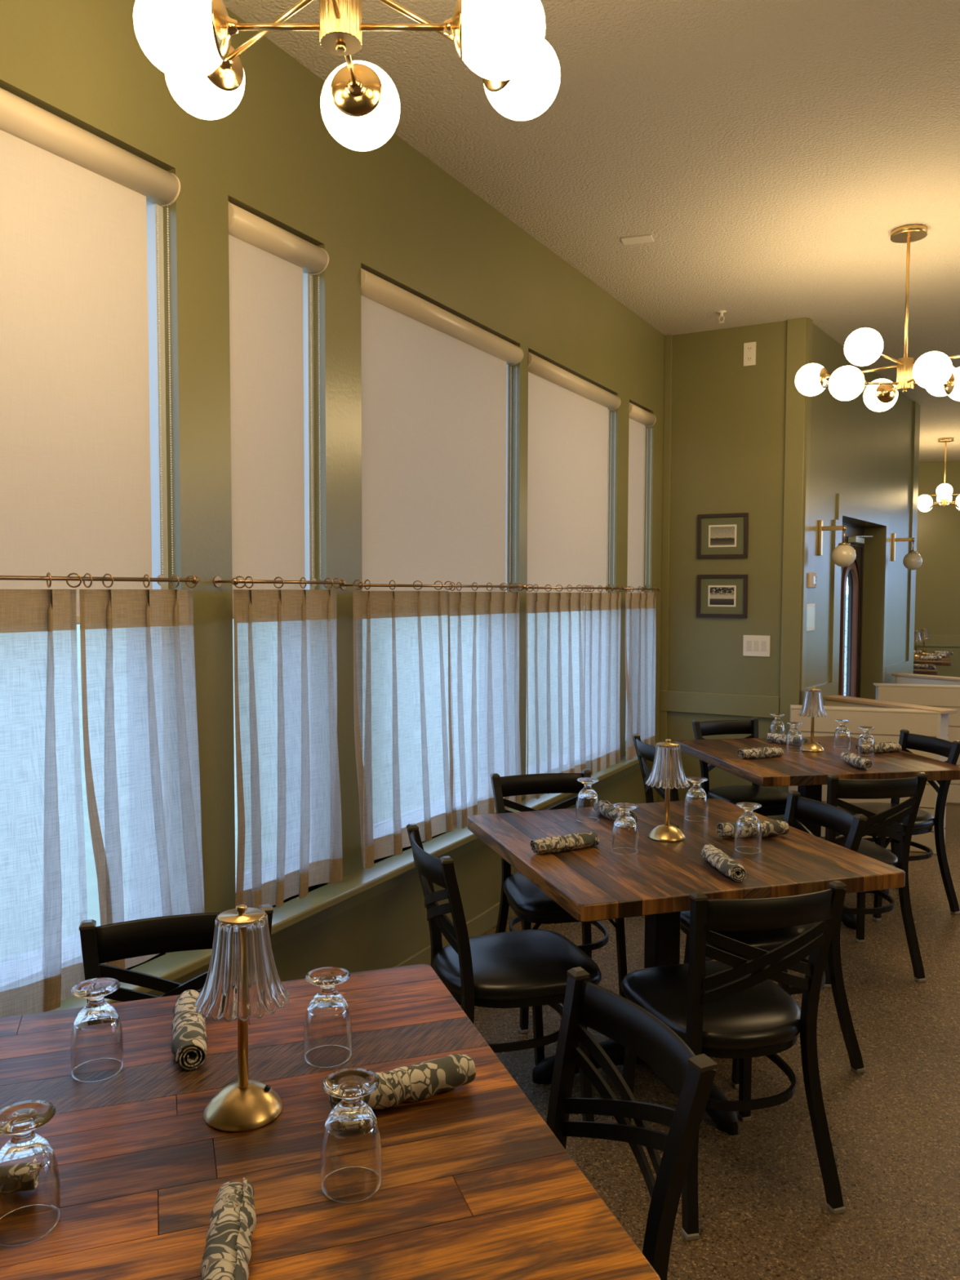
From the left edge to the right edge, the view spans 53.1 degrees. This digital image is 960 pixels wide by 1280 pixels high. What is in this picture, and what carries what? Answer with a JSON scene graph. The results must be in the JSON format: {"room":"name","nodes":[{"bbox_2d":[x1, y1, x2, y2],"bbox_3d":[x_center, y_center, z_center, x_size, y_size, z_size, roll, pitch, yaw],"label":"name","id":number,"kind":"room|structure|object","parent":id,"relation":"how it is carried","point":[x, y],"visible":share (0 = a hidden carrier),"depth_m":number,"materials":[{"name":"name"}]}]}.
{"room":"restaurant dining room","nodes":[
{"label":"restaurant dining room","id":0,"kind":"room"},
{"bbox_2d":[0,0,664,990],"bbox_3d":[-1.151,-0.205,2.493,0.220,3.340,9.680,2,3,29],"label":"wall","id":1,"kind":"structure","parent":0,"point":[388,211],"depth_m":3.35,"materials":[{"name":"green paint"}]},
{"bbox_2d":[0,574,199,586],"bbox_3d":[-1.158,-0.139,2.138,0.111,0.032,1.349,2,3,29],"label":"curtain rod","id":2,"kind":"object","parent":1,"relation":"attached to","point":[161,580],"visible":0.98,"depth_m":2.41,"materials":[{"name":"gold metal"}]},
{"bbox_2d":[0,572,87,1017],"bbox_3d":[-1.191,0.380,2.016,0.038,1.052,0.857,2,3,29],"label":"cafe curtain","id":3,"kind":"object","parent":2,"relation":"hanging from","point":[43,898],"visible":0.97,"depth_m":2.28,"materials":[{"name":"fabric"}]},
{"bbox_2d":[79,573,204,968],"bbox_3d":[-0.883,0.344,2.571,0.043,1.037,0.408,2,3,29],"label":"cafe curtain","id":4,"kind":"object","parent":2,"relation":"hanging from","point":[140,737],"visible":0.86,"depth_m":2.55,"materials":[{"name":"fabric"}]},
{"bbox_2d":[97,200,168,964],"bbox_3d":[-1.292,-0.191,2.268,0.148,2.245,1.310,2,3,29],"label":"window","id":5,"kind":"structure","parent":1,"relation":"in","point":[152,237],"depth_m":2.77,"materials":[{"name":"grey"}]},
{"bbox_2d":[0,87,180,624],"bbox_3d":[-1.198,-0.663,2.193,0.081,1.276,1.308,2,3,29],"label":"roller blind","id":6,"kind":"object","parent":5,"relation":"attached to","point":[75,482],"visible":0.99,"depth_m":2.48,"materials":[{"name":"beige fabric"}]},
{"bbox_2d":[235,271,315,881],"bbox_3d":[-0.764,-0.241,3.232,0.148,2.245,0.470,2,3,29],"label":"window","id":7,"kind":"structure","parent":1,"relation":"in","point":[306,277],"depth_m":3.36,"materials":[{"name":"grey"}]},
{"bbox_2d":[228,201,328,618],"bbox_3d":[-0.670,-0.713,3.156,0.081,1.276,0.468,2,3,29],"label":"roller blind","id":8,"kind":"object","parent":7,"relation":"attached to","point":[267,262],"visible":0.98,"depth_m":3.13,"materials":[{"name":"beige fabric"}]},
{"bbox_2d":[213,576,345,586],"bbox_3d":[-0.638,-0.186,3.086,0.111,0.032,0.544,2,3,29],"label":"curtain rod","id":9,"kind":"object","parent":1,"relation":"attached to","point":[217,581],"visible":0.98,"depth_m":2.97,"materials":[{"name":"gold metal"}]},
{"bbox_2d":[233,576,342,908],"bbox_3d":[-0.601,0.317,3.085,0.056,1.037,0.501,2,3,29],"label":"cafe curtain","id":10,"kind":"object","parent":9,"relation":"hanging from","point":[289,802],"visible":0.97,"depth_m":3.07,"materials":[{"name":"fabric"}]},
{"bbox_2d":[48,740,675,1011],"bbox_3d":[-0.191,0.856,4.075,0.225,0.030,6.080,2,3,29],"label":"window sill","id":11,"kind":"structure","parent":1,"relation":"attached to","point":[172,966],"depth_m":3.34,"materials":[{"name":"yellow paint"}]},
{"bbox_2d":[147,759,653,996],"bbox_3d":[-0.999,0.990,2.585,0.025,0.085,9.480,2,3,29],"label":"trim","id":12,"kind":"structure","parent":1,"relation":"attached to","point":[278,937],"depth_m":3.58,"materials":[{"name":"yellow paint"}]},
{"bbox_2d":[340,581,526,590],"bbox_3d":[-0.146,-0.224,3.984,0.111,0.032,1.334,2,3,29],"label":"curtain rod","id":13,"kind":"object","parent":1,"relation":"attached to","point":[359,584],"visible":0.91,"depth_m":3.78,"materials":[{"name":"gold metal"}]},
{"bbox_2d":[352,579,453,868],"bbox_3d":[-0.260,0.287,3.703,0.046,1.033,0.722,2,3,29],"label":"cafe curtain","id":14,"kind":"object","parent":13,"relation":"hanging from","point":[402,639],"visible":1,"depth_m":3.65,"materials":[{"name":"fabric"}]},
{"bbox_2d":[448,582,524,830],"bbox_3d":[0.037,0.266,4.250,0.042,1.039,0.662,2,3,29],"label":"cafe curtain","id":15,"kind":"object","parent":13,"relation":"hanging from","point":[483,719],"visible":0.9,"depth_m":4.22,"materials":[{"name":"fabric"}]},
{"bbox_2d":[360,267,523,591],"bbox_3d":[-0.140,-0.762,4.123,0.081,1.276,1.309,2,3,29],"label":"roller blind","id":16,"kind":"object","parent":1,"relation":"attached to","point":[433,380],"visible":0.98,"depth_m":4.02,"materials":[{"name":"beige fabric"}]},
{"bbox_2d":[392,901,515,967],"bbox_3d":[-1.004,1.411,2.609,0.015,0.100,9.480,2,3,29],"label":"baseboard","id":17,"kind":"structure","parent":1,"relation":"attached to","point":[487,919],"depth_m":4.38,"materials":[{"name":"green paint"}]},
{"bbox_2d":[505,364,510,591],"bbox_3d":[-0.234,-0.290,4.198,0.148,2.245,1.311,2,3,29],"label":"window","id":18,"kind":"structure","parent":1,"relation":"in","point":[508,366],"depth_m":4.70,"materials":[{"name":"grey"}]},
{"bbox_2d":[508,584,626,591],"bbox_3d":[0.500,-0.280,5.163,0.111,0.032,1.354,2,3,29],"label":"curtain rod","id":19,"kind":"object","parent":1,"relation":"attached to","point":[606,588],"visible":0.93,"depth_m":5.07,"materials":[{"name":"gold metal"}]},
{"bbox_2d":[525,584,588,801],"bbox_3d":[0.409,0.241,4.932,0.039,1.050,0.744,2,3,29],"label":"cafe curtain","id":20,"kind":"object","parent":19,"relation":"hanging from","point":[555,621],"visible":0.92,"depth_m":4.90,"materials":[{"name":"fabric"}]},
{"bbox_2d":[584,585,624,775],"bbox_3d":[0.714,0.216,5.490,0.037,1.053,0.571,2,3,29],"label":"cafe curtain","id":21,"kind":"object","parent":19,"relation":"hanging from","point":[602,611],"visible":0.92,"depth_m":5.47,"materials":[{"name":"fabric"}]},
{"bbox_2d":[525,409,609,774],"bbox_3d":[0.424,-0.352,5.399,0.148,2.245,1.247,2,3,29],"label":"window","id":22,"kind":"structure","parent":1,"relation":"in","point":[608,415],"depth_m":5.87,"materials":[{"name":"grey"}]},
{"bbox_2d":[527,351,621,592],"bbox_3d":[0.518,-0.824,5.323,0.081,1.276,1.245,2,3,29],"label":"roller blind","id":23,"kind":"object","parent":22,"relation":"attached to","point":[567,460],"visible":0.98,"depth_m":5.26,"materials":[{"name":"beige fabric"}]},
{"bbox_2d":[625,426,645,751],"bbox_3d":[0.933,-0.399,6.326,0.148,2.245,0.473,2,3,29],"label":"window","id":24,"kind":"structure","parent":1,"relation":"in","point":[645,427],"depth_m":6.46,"materials":[{"name":"grey"}]},
{"bbox_2d":[626,402,656,592],"bbox_3d":[1.026,-0.871,6.251,0.081,1.276,0.471,2,3,29],"label":"roller blind","id":25,"kind":"object","parent":24,"relation":"attached to","point":[639,418],"visible":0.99,"depth_m":6.26,"materials":[{"name":"beige fabric"}]},
{"bbox_2d":[610,586,660,591],"bbox_3d":[0.983,-0.321,6.043,0.111,0.032,0.644,2,3,29],"label":"curtain rod","id":26,"kind":"object","parent":1,"relation":"attached to","point":[626,588],"visible":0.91,"depth_m":5.98,"materials":[{"name":"gold metal"}]},
{"bbox_2d":[625,586,659,759],"bbox_3d":[1.027,0.191,6.052,0.049,1.056,0.571,2,3,29],"label":"cafe curtain","id":27,"kind":"object","parent":26,"relation":"hanging from","point":[640,607],"visible":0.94,"depth_m":5.99,"materials":[{"name":"fabric"}]},
{"bbox_2d":[222,0,959,462],"bbox_3d":[4.438,-2.044,4.997,7.520,0.100,19.600,2,3,29],"label":"ceiling","id":28,"kind":"structure","parent":0,"point":[770,153],"depth_m":3.80,"materials":[{"name":"beige paint"}]},
{"bbox_2d":[133,0,559,151],"bbox_3d":[-0.249,-1.425,1.707,0.845,0.815,0.845,0,3,0],"label":"chandelier","id":29,"kind":"object","parent":28,"relation":"hanging from","point":[503,42],"visible":1,"depth_m":1.72,"materials":[{"name":"gold metal"}]},
{"bbox_2d":[620,234,653,244],"bbox_3d":[0.782,-1.988,4.766,0.150,0.008,0.090,1,3,19],"label":"ceiling plate","id":30,"kind":"object","parent":28,"relation":"attached to","point":[648,237],"visible":1,"depth_m":4.75,"materials":[{"name":"beige plastic"}]},
{"bbox_2d":[795,224,959,411],"bbox_3d":[2.073,-1.575,4.663,0.845,0.815,0.845,0,3,0],"label":"chandelier","id":31,"kind":"object","parent":28,"relation":"hanging from","point":[934,371],"visible":1,"depth_m":4.64,"materials":[{"name":"gold metal"}]},
{"bbox_2d":[917,437,959,511],"bbox_3d":[5.338,-1.901,11.017,0.845,0.815,0.845,-1,3,-19],"label":"chandelier","id":32,"kind":"object","parent":28,"relation":"hanging from","point":[944,491],"visible":0.84,"depth_m":10.90,"materials":[{"name":"gold metal"}]},
{"bbox_2d":[459,688,959,1279],"bbox_3d":[4.428,1.401,5.179,7.520,0.120,19.600,2,3,29],"label":"floor","id":33,"kind":"structure","parent":0,"point":[894,1125],"depth_m":2.85,"materials":[{"name":"brown carpet"}]},
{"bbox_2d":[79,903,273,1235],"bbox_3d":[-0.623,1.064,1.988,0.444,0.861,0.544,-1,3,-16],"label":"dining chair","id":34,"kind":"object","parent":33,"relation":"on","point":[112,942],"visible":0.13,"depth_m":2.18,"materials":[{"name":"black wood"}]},
{"bbox_2d":[0,964,660,1279],"bbox_3d":[-0.449,1.141,1.509,1.065,0.760,1.065,-1,3,-19],"label":"dining table","id":35,"kind":"object","parent":33,"relation":"on","point":[476,1184],"visible":0.8,"depth_m":1.41,"materials":[{"name":"brown wood"}]},
{"bbox_2d":[0,1170,39,1195],"bbox_3d":[-0.735,0.742,1.330,0.244,0.056,0.061,0,3,-3],"label":"roll","id":36,"kind":"object","parent":35,"relation":"on","point":[27,1183],"visible":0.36,"depth_m":1.31,"materials":[{"name":"fabric"}]},
{"bbox_2d":[0,1099,60,1246],"bbox_3d":[-0.601,0.698,1.263,0.086,0.149,0.086,2,3,29],"label":"goblet","id":37,"kind":"object","parent":35,"relation":"on","point":[27,1152],"visible":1,"depth_m":1.25,"materials":[{"name":"clear glass"}]},
{"bbox_2d":[70,977,123,1082],"bbox_3d":[-0.668,0.676,1.671,0.086,0.149,0.086,2,3,29],"label":"goblet","id":38,"kind":"object","parent":35,"relation":"on","point":[97,1014],"visible":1,"depth_m":1.65,"materials":[{"name":"clear glass"}]},
{"bbox_2d":[171,989,207,1070],"bbox_3d":[-0.541,0.720,1.785,0.064,0.052,0.243,-1,3,-18],"label":"roll","id":39,"kind":"object","parent":35,"relation":"on","point":[189,1039],"visible":0.98,"depth_m":1.73,"materials":[{"name":"fabric"}]},
{"bbox_2d":[200,1177,256,1279],"bbox_3d":[-0.309,0.753,1.176,0.065,0.052,0.244,0,3,-10],"label":"rolled napkin","id":40,"kind":"object","parent":35,"relation":"on","point":[227,1255],"visible":1,"depth_m":1.19,"materials":[{"name":"fabric"}]},
{"bbox_2d":[193,904,289,1132],"bbox_3d":[-0.380,0.591,1.535,0.148,0.336,0.148,2,3,29],"label":"table lamp","id":41,"kind":"object","parent":35,"relation":"on","point":[243,980],"visible":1,"depth_m":1.50,"materials":[{"name":"gold metal"}]},
{"bbox_2d":[303,966,351,1067],"bbox_3d":[-0.273,0.674,1.723,0.086,0.149,0.086,2,3,29],"label":"goblet","id":42,"kind":"object","parent":35,"relation":"on","point":[328,1002],"visible":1,"depth_m":1.71,"materials":[{"name":"clear glass"}]},
{"bbox_2d":[320,1067,382,1202],"bbox_3d":[-0.181,0.694,1.352,0.086,0.149,0.086,2,3,29],"label":"goblet","id":43,"kind":"object","parent":35,"relation":"on","point":[352,1117],"visible":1,"depth_m":1.34,"materials":[{"name":"clear glass"}]},
{"bbox_2d":[328,1053,475,1110],"bbox_3d":[-0.125,0.730,1.576,0.244,0.056,0.061,-1,3,-27],"label":"rolled napkin","id":44,"kind":"object","parent":35,"relation":"on","point":[418,1082],"visible":0.7,"depth_m":1.57,"materials":[{"name":"fabric"}]},
{"bbox_2d":[406,823,601,1121],"bbox_3d":[0.067,1.016,2.930,0.544,0.861,0.444,-1,3,-18],"label":"dining chair","id":45,"kind":"object","parent":33,"relation":"on","point":[522,968],"visible":0.7,"depth_m":2.80,"materials":[{"name":"black wood"}]},
{"bbox_2d":[490,768,626,1033],"bbox_3d":[0.302,0.977,3.698,0.444,0.861,0.544,-1,3,-14],"label":"dining chair","id":46,"kind":"object","parent":33,"relation":"on","point":[530,904],"visible":0.38,"depth_m":3.79,"materials":[{"name":"black wood"}]},
{"bbox_2d":[546,966,717,1279],"bbox_3d":[0.061,1.086,1.622,0.544,0.861,0.444,-1,3,-25],"label":"dining chair","id":47,"kind":"object","parent":33,"relation":"on","point":[691,1076],"visible":0.58,"depth_m":1.69,"materials":[{"name":"black wood"}]},
{"bbox_2d":[631,733,679,803],"bbox_3d":[1.067,0.920,4.805,0.544,0.861,0.444,0,3,-12],"label":"dining chair","id":48,"kind":"object","parent":33,"relation":"on","point":[644,751],"visible":0.16,"depth_m":4.78,"materials":[{"name":"black wood"}]},
{"bbox_2d":[467,798,905,1135],"bbox_3d":[0.614,1.052,3.239,1.065,0.760,1.065,-1,3,-17],"label":"dining table","id":49,"kind":"object","parent":33,"relation":"on","point":[656,882],"visible":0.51,"depth_m":3.01,"materials":[{"name":"brown wood"}]},
{"bbox_2d":[529,831,599,853],"bbox_3d":[0.276,0.653,3.095,0.243,0.052,0.065,-1,3,-28],"label":"roll","id":50,"kind":"object","parent":49,"relation":"on","point":[571,842],"visible":1,"depth_m":3.07,"materials":[{"name":"fabric"}]},
{"bbox_2d":[575,777,599,822],"bbox_3d":[0.393,0.582,3.499,0.086,0.149,0.086,2,3,29],"label":"goblet","id":51,"kind":"object","parent":49,"relation":"on","point":[588,792],"visible":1,"depth_m":3.48,"materials":[{"name":"clear glass"}]},
{"bbox_2d":[593,800,637,822],"bbox_3d":[0.494,0.631,3.514,0.065,0.052,0.244,-1,3,-24],"label":"roll","id":52,"kind":"object","parent":49,"relation":"on","point":[606,809],"visible":0.62,"depth_m":3.52,"materials":[{"name":"fabric"}]},
{"bbox_2d":[611,802,638,854],"bbox_3d":[0.466,0.605,3.083,0.086,0.149,0.086,2,3,29],"label":"goblet","id":53,"kind":"object","parent":49,"relation":"on","point":[624,820],"visible":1,"depth_m":3.06,"materials":[{"name":"clear glass"}]},
{"bbox_2d":[645,738,689,842],"bbox_3d":[0.635,0.503,3.250,0.148,0.336,0.148,2,3,29],"label":"table lamp","id":54,"kind":"object","parent":49,"relation":"on","point":[667,772],"visible":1,"depth_m":3.21,"materials":[{"name":"gold metal"}]},
{"bbox_2d":[684,776,708,821],"bbox_3d":[0.795,0.582,3.523,0.086,0.149,0.086,2,3,29],"label":"goblet","id":55,"kind":"object","parent":49,"relation":"on","point":[695,791],"visible":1,"depth_m":3.51,"materials":[{"name":"clear glass"}]},
{"bbox_2d":[700,844,746,881],"bbox_3d":[0.727,0.666,2.878,0.065,0.052,0.243,0,3,-8],"label":"roll","id":56,"kind":"object","parent":49,"relation":"on","point":[728,866],"visible":1,"depth_m":2.82,"materials":[{"name":"fabric"}]},
{"bbox_2d":[734,801,762,853],"bbox_3d":[0.868,0.605,3.101,0.086,0.149,0.086,2,3,29],"label":"goblet","id":57,"kind":"object","parent":49,"relation":"on","point":[748,818],"visible":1,"depth_m":3.08,"materials":[{"name":"clear glass"}]},
{"bbox_2d":[715,820,789,838],"bbox_3d":[0.928,0.644,3.265,0.244,0.056,0.061,0,3,-9],"label":"roll","id":58,"kind":"object","parent":49,"relation":"on","point":[769,828],"visible":0.88,"depth_m":3.25,"materials":[{"name":"fabric"}]},
{"bbox_2d":[620,880,847,1240],"bbox_3d":[0.663,1.034,2.636,0.444,0.861,0.544,-1,3,-14],"label":"dining chair","id":59,"kind":"object","parent":33,"relation":"on","point":[731,1006],"visible":0.82,"depth_m":2.45,"materials":[{"name":"black wood"}]},
{"bbox_2d":[691,716,797,828],"bbox_3d":[1.481,0.894,5.327,0.444,0.861,0.544,-1,3,-17],"label":"dining chair","id":60,"kind":"object","parent":33,"relation":"on","point":[773,802],"visible":0.26,"depth_m":5.38,"materials":[{"name":"black wood"}]},
{"bbox_2d":[680,790,867,1088],"bbox_3d":[0.981,0.999,3.317,0.544,0.861,0.444,-1,3,-14],"label":"dining chair","id":61,"kind":"object","parent":33,"relation":"on","point":[837,820],"visible":0.29,"depth_m":3.19,"materials":[{"name":"black wood"}]},
{"bbox_2d":[675,735,959,929],"bbox_3d":[1.701,0.964,4.962,1.065,0.760,1.065,0,3,-10],"label":"dining table","id":62,"kind":"object","parent":33,"relation":"on","point":[808,771],"visible":0.59,"depth_m":4.70,"materials":[{"name":"brown wood"}]},
{"bbox_2d":[737,746,784,759],"bbox_3d":[1.410,0.565,4.815,0.244,0.052,0.065,-1,3,-19],"label":"roll","id":63,"kind":"object","parent":62,"relation":"on","point":[766,752],"visible":1,"depth_m":4.79,"materials":[{"name":"fabric"}]},
{"bbox_2d":[768,713,785,734],"bbox_3d":[1.660,0.488,5.359,0.086,0.149,0.086,2,3,29],"label":"goblet","id":64,"kind":"object","parent":62,"relation":"on","point":[777,722],"visible":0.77,"depth_m":5.34,"materials":[{"name":"clear glass"}]},
{"bbox_2d":[765,733,808,746],"bbox_3d":[1.676,0.544,5.237,0.065,0.052,0.243,-2,4,-38],"label":"roll","id":65,"kind":"object","parent":62,"relation":"on","point":[777,738],"visible":0.89,"depth_m":5.22,"materials":[{"name":"fabric"}]},
{"bbox_2d":[786,721,803,752],"bbox_3d":[1.643,0.506,5.013,0.086,0.149,0.086,2,3,29],"label":"goblet","id":66,"kind":"object","parent":62,"relation":"on","point":[794,731],"visible":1,"depth_m":4.99,"materials":[{"name":"clear glass"}]},
{"bbox_2d":[797,686,827,751],"bbox_3d":[1.748,0.411,5.043,0.148,0.336,0.148,2,3,29],"label":"table lamp","id":67,"kind":"object","parent":62,"relation":"on","point":[812,706],"visible":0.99,"depth_m":5.00,"materials":[{"name":"gold metal"}]},
{"bbox_2d":[833,719,850,749],"bbox_3d":[1.929,0.502,5.111,0.086,0.149,0.086,2,3,29],"label":"goblet","id":68,"kind":"object","parent":62,"relation":"on","point":[842,728],"visible":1,"depth_m":5.09,"materials":[{"name":"clear glass"}]},
{"bbox_2d":[840,751,871,769],"bbox_3d":[1.795,0.577,4.589,0.061,0.056,0.244,0,3,-5],"label":"roll","id":69,"kind":"object","parent":62,"relation":"on","point":[851,758],"visible":1,"depth_m":4.54,"materials":[{"name":"fabric"}]},
{"bbox_2d":[856,726,875,758],"bbox_3d":[1.952,0.515,4.853,0.086,0.149,0.086,2,3,29],"label":"goblet","id":70,"kind":"object","parent":62,"relation":"on","point":[865,735],"visible":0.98,"depth_m":4.83,"materials":[{"name":"clear glass"}]},
{"bbox_2d":[855,742,902,753],"bbox_3d":[2.068,0.559,4.978,0.244,0.052,0.065,-1,3,-14],"label":"roll","id":71,"kind":"object","parent":62,"relation":"on","point":[884,747],"visible":0.98,"depth_m":4.96,"materials":[{"name":"fabric"}]},
{"bbox_2d":[817,772,928,987],"bbox_3d":[1.570,0.958,4.121,0.444,0.861,0.544,0,3,-8],"label":"dining chair","id":72,"kind":"object","parent":33,"relation":"on","point":[913,788],"visible":0.6,"depth_m":3.91,"materials":[{"name":"black wood"}]},
{"bbox_2d":[788,695,957,853],"bbox_3d":[2.358,0.849,6.098,0.767,0.874,0.912,-1,3,-28],"label":"wall","id":73,"kind":"structure","parent":33,"relation":"on","point":[887,718],"depth_m":5.89,"materials":[{"name":"beige paint"}]},
{"bbox_2d":[837,728,959,920],"bbox_3d":[2.081,0.919,4.881,0.544,0.861,0.444,-1,3,-14],"label":"dining chair","id":74,"kind":"object","parent":33,"relation":"on","point":[925,820],"visible":0.49,"depth_m":4.75,"materials":[{"name":"black wood"}]},
{"bbox_2d":[873,672,959,804],"bbox_3d":[4.096,0.778,7.415,1.883,0.888,1.193,2,3,29],"label":"wall","id":75,"kind":"structure","parent":33,"relation":"on","point":[932,691],"depth_m":7.22,"materials":[{"name":"beige paint"}]},
{"bbox_2d":[913,666,937,675],"bbox_3d":[4.621,0.679,10.516,0.680,0.760,0.680,1,3,24],"label":"dining table","id":76,"kind":"object","parent":33,"relation":"on","point":[917,671],"visible":0.11,"depth_m":10.11,"materials":[{"name":"brown wood"}]},
{"bbox_2d":[913,653,951,666],"bbox_3d":[5.533,0.594,12.180,0.760,0.760,1.596,2,3,25],"label":"table","id":77,"kind":"object","parent":33,"relation":"on","point":[945,661],"visible":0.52,"depth_m":11.41,"materials":[{"name":"brown wood"}]},
{"bbox_2d":[913,630,922,656],"bbox_3d":[5.569,0.041,12.246,0.148,0.336,0.148,2,3,29],"label":"table lamp","id":78,"kind":"object","parent":77,"relation":"on","point":[917,638],"visible":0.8,"depth_m":12.20,"materials":[{"name":"gold metal"}]},
{"bbox_2d":[920,628,929,653],"bbox_3d":[5.921,0.013,12.794,0.148,0.336,0.148,2,3,29],"label":"table lamp","id":79,"kind":"object","parent":77,"relation":"on","point":[924,633],"visible":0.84,"depth_m":12.75,"materials":[{"name":"gold metal"}]},
{"bbox_2d":[919,655,942,660],"bbox_3d":[5.436,0.217,11.583,0.244,0.056,0.061,1,3,15],"label":"roll","id":80,"kind":"object","parent":77,"relation":"on","point":[921,657],"visible":1,"depth_m":11.56,"materials":[{"name":"fabric"}]},
{"bbox_2d":[666,320,786,816],"bbox_3d":[1.611,-0.412,6.562,1.150,3.340,0.120,2,3,29],"label":"wall","id":81,"kind":"structure","parent":0,"point":[728,422],"depth_m":6.45,"materials":[{"name":"green paint"}]},
{"bbox_2d":[658,334,672,802],"bbox_3d":[1.287,-0.418,6.659,0.050,3.340,0.020,2,3,29],"label":"trim","id":82,"kind":"structure","parent":81,"relation":"attached to","point":[668,339],"depth_m":6.63,"materials":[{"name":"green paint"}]},
{"bbox_2d":[659,689,779,718],"bbox_3d":[1.617,0.434,6.518,0.810,0.145,0.026,2,3,29],"label":"trim","id":83,"kind":"structure","parent":81,"relation":"attached to","point":[708,703],"depth_m":6.50,"materials":[{"name":"yellow paint"}]},
{"bbox_2d":[696,574,747,617],"bbox_3d":[1.633,-0.297,6.476,0.340,0.290,0.020,2,3,29],"label":"framed photograph","id":84,"kind":"object","parent":81,"relation":"attached to","point":[722,596],"visible":1,"depth_m":6.47,"materials":[{"name":"brown wood"}]},
{"bbox_2d":[709,586,733,604],"bbox_3d":[1.632,-0.296,6.474,0.164,0.119,0.001,2,3,29],"label":"photograph","id":85,"kind":"object","parent":84,"relation":"attached to","point":[718,595],"depth_m":6.47},
{"bbox_2d":[697,512,748,558],"bbox_3d":[1.631,-0.700,6.456,0.340,0.298,0.020,2,3,29],"label":"framed photograph","id":86,"kind":"object","parent":81,"relation":"attached to","point":[719,535],"visible":1,"depth_m":6.45,"materials":[{"name":"brown wood"}]},
{"bbox_2d":[710,526,734,545],"bbox_3d":[1.631,-0.700,6.455,0.164,0.124,0.001,2,3,29],"label":"photograph","id":87,"kind":"object","parent":86,"relation":"attached to","point":[719,535],"depth_m":6.45},
{"bbox_2d":[743,342,755,366],"bbox_3d":[1.777,-1.884,6.322,0.080,0.150,0.009,2,3,29],"label":"wall outlet","id":88,"kind":"object","parent":81,"relation":"attached to","point":[749,348],"visible":1,"depth_m":6.32,"materials":[{"name":"beige plastic"}]},
{"bbox_2d":[742,635,770,657],"bbox_3d":[1.840,0.039,6.386,0.176,0.140,0.008,2,3,29],"label":"light switch","id":89,"kind":"object","parent":81,"relation":"attached to","point":[753,645],"visible":1,"depth_m":6.38,"materials":[{"name":"beige plastic"}]},
{"bbox_2d":[777,317,807,821],"bbox_3d":[2.032,-0.395,6.250,0.120,3.340,0.024,2,3,29],"label":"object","id":90,"kind":"structure","parent":81,"relation":"attached to","point":[797,328],"depth_m":6.22,"materials":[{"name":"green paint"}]},
{"bbox_2d":[805,323,913,706],"bbox_3d":[3.029,-0.469,7.708,0.160,3.340,3.500,2,4,35],"label":"wall","id":91,"kind":"structure","parent":0,"point":[863,455],"depth_m":7.53,"materials":[{"name":"green paint"}]},
{"bbox_2d":[806,603,815,631],"bbox_3d":[2.180,-0.150,6.369,0.014,0.180,0.260,2,4,35],"label":"framed card","id":92,"kind":"object","parent":91,"relation":"attached to","point":[811,607],"visible":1,"depth_m":6.39,"materials":[{"name":"white paper"}]},
{"bbox_2d":[807,573,816,587],"bbox_3d":[2.194,-0.395,6.359,0.032,0.100,0.150,2,4,35],"label":"thermostat","id":93,"kind":"object","parent":91,"relation":"attached to","point":[811,577],"visible":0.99,"depth_m":6.33,"materials":[{"name":"beige plastic"}]},
{"bbox_2d":[817,520,856,567],"bbox_3d":[2.408,-0.651,6.465,0.242,0.319,0.154,2,4,35],"label":"wall sconce","id":94,"kind":"object","parent":91,"relation":"attached to","point":[843,555],"visible":1,"depth_m":6.42,"materials":[{"name":"white glass"}]},
{"bbox_2d":[838,521,872,697],"bbox_3d":[2.896,0.134,7.667,0.169,2.140,1.430,2,4,35],"label":"door","id":95,"kind":"structure","parent":91,"relation":"in","point":[855,535],"depth_m":8.01,"materials":[{"name":"black wood"}]},
{"bbox_2d":[799,317,918,705],"bbox_3d":[3.082,-0.465,7.628,0.018,3.340,3.430,2,4,35],"label":"trim","id":96,"kind":"structure","parent":91,"relation":"attached to","point":[828,688],"depth_m":6.81,"materials":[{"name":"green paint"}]},
{"bbox_2d":[835,493,889,695],"bbox_3d":[3.008,0.065,7.554,0.016,2.290,1.580,2,4,35],"label":"trim","id":97,"kind":"structure","parent":91,"relation":"attached to","point":[843,508],"depth_m":7.54,"materials":[{"name":"yellow paint"}]},
{"bbox_2d":[891,533,922,569],"bbox_3d":[3.684,-0.763,8.272,0.242,0.319,0.154,2,4,35],"label":"wall sconce","id":98,"kind":"object","parent":91,"relation":"attached to","point":[913,560],"visible":1,"depth_m":8.22,"materials":[{"name":"white glass"}]},
{"bbox_2d":[911,404,920,673],"bbox_3d":[3.980,-0.543,9.165,0.312,3.340,0.120,2,4,35],"label":"trim","id":99,"kind":"structure","parent":91,"relation":"attached to","point":[919,406],"depth_m":9.06,"materials":[{"name":"yellow paint"}]},
{"bbox_2d":[913,461,959,677],"bbox_3d":[8.992,-0.696,12.322,7.200,3.340,0.120,1,3,16],"label":"wall","id":100,"kind":"structure","parent":0,"point":[937,590],"depth_m":13.02,"materials":[{"name":"green paint"}]},
{"bbox_2d":[914,633,959,646],"bbox_3d":[6.732,0.012,12.922,2.450,0.170,0.020,1,3,16],"label":"trim","id":101,"kind":"structure","parent":100,"relation":"attached to","point":[935,640],"depth_m":13.04,"materials":[{"name":"yellow paint"}]},
{"label":"outside","id":102,"kind":"structure","parent":0,"visible":0},
{"bbox_2d":[76,594,848,926],"bbox_3d":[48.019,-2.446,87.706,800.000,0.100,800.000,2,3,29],"label":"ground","id":103,"kind":"structure","parent":102,"point":[93,911],"depth_m":8.46,"materials":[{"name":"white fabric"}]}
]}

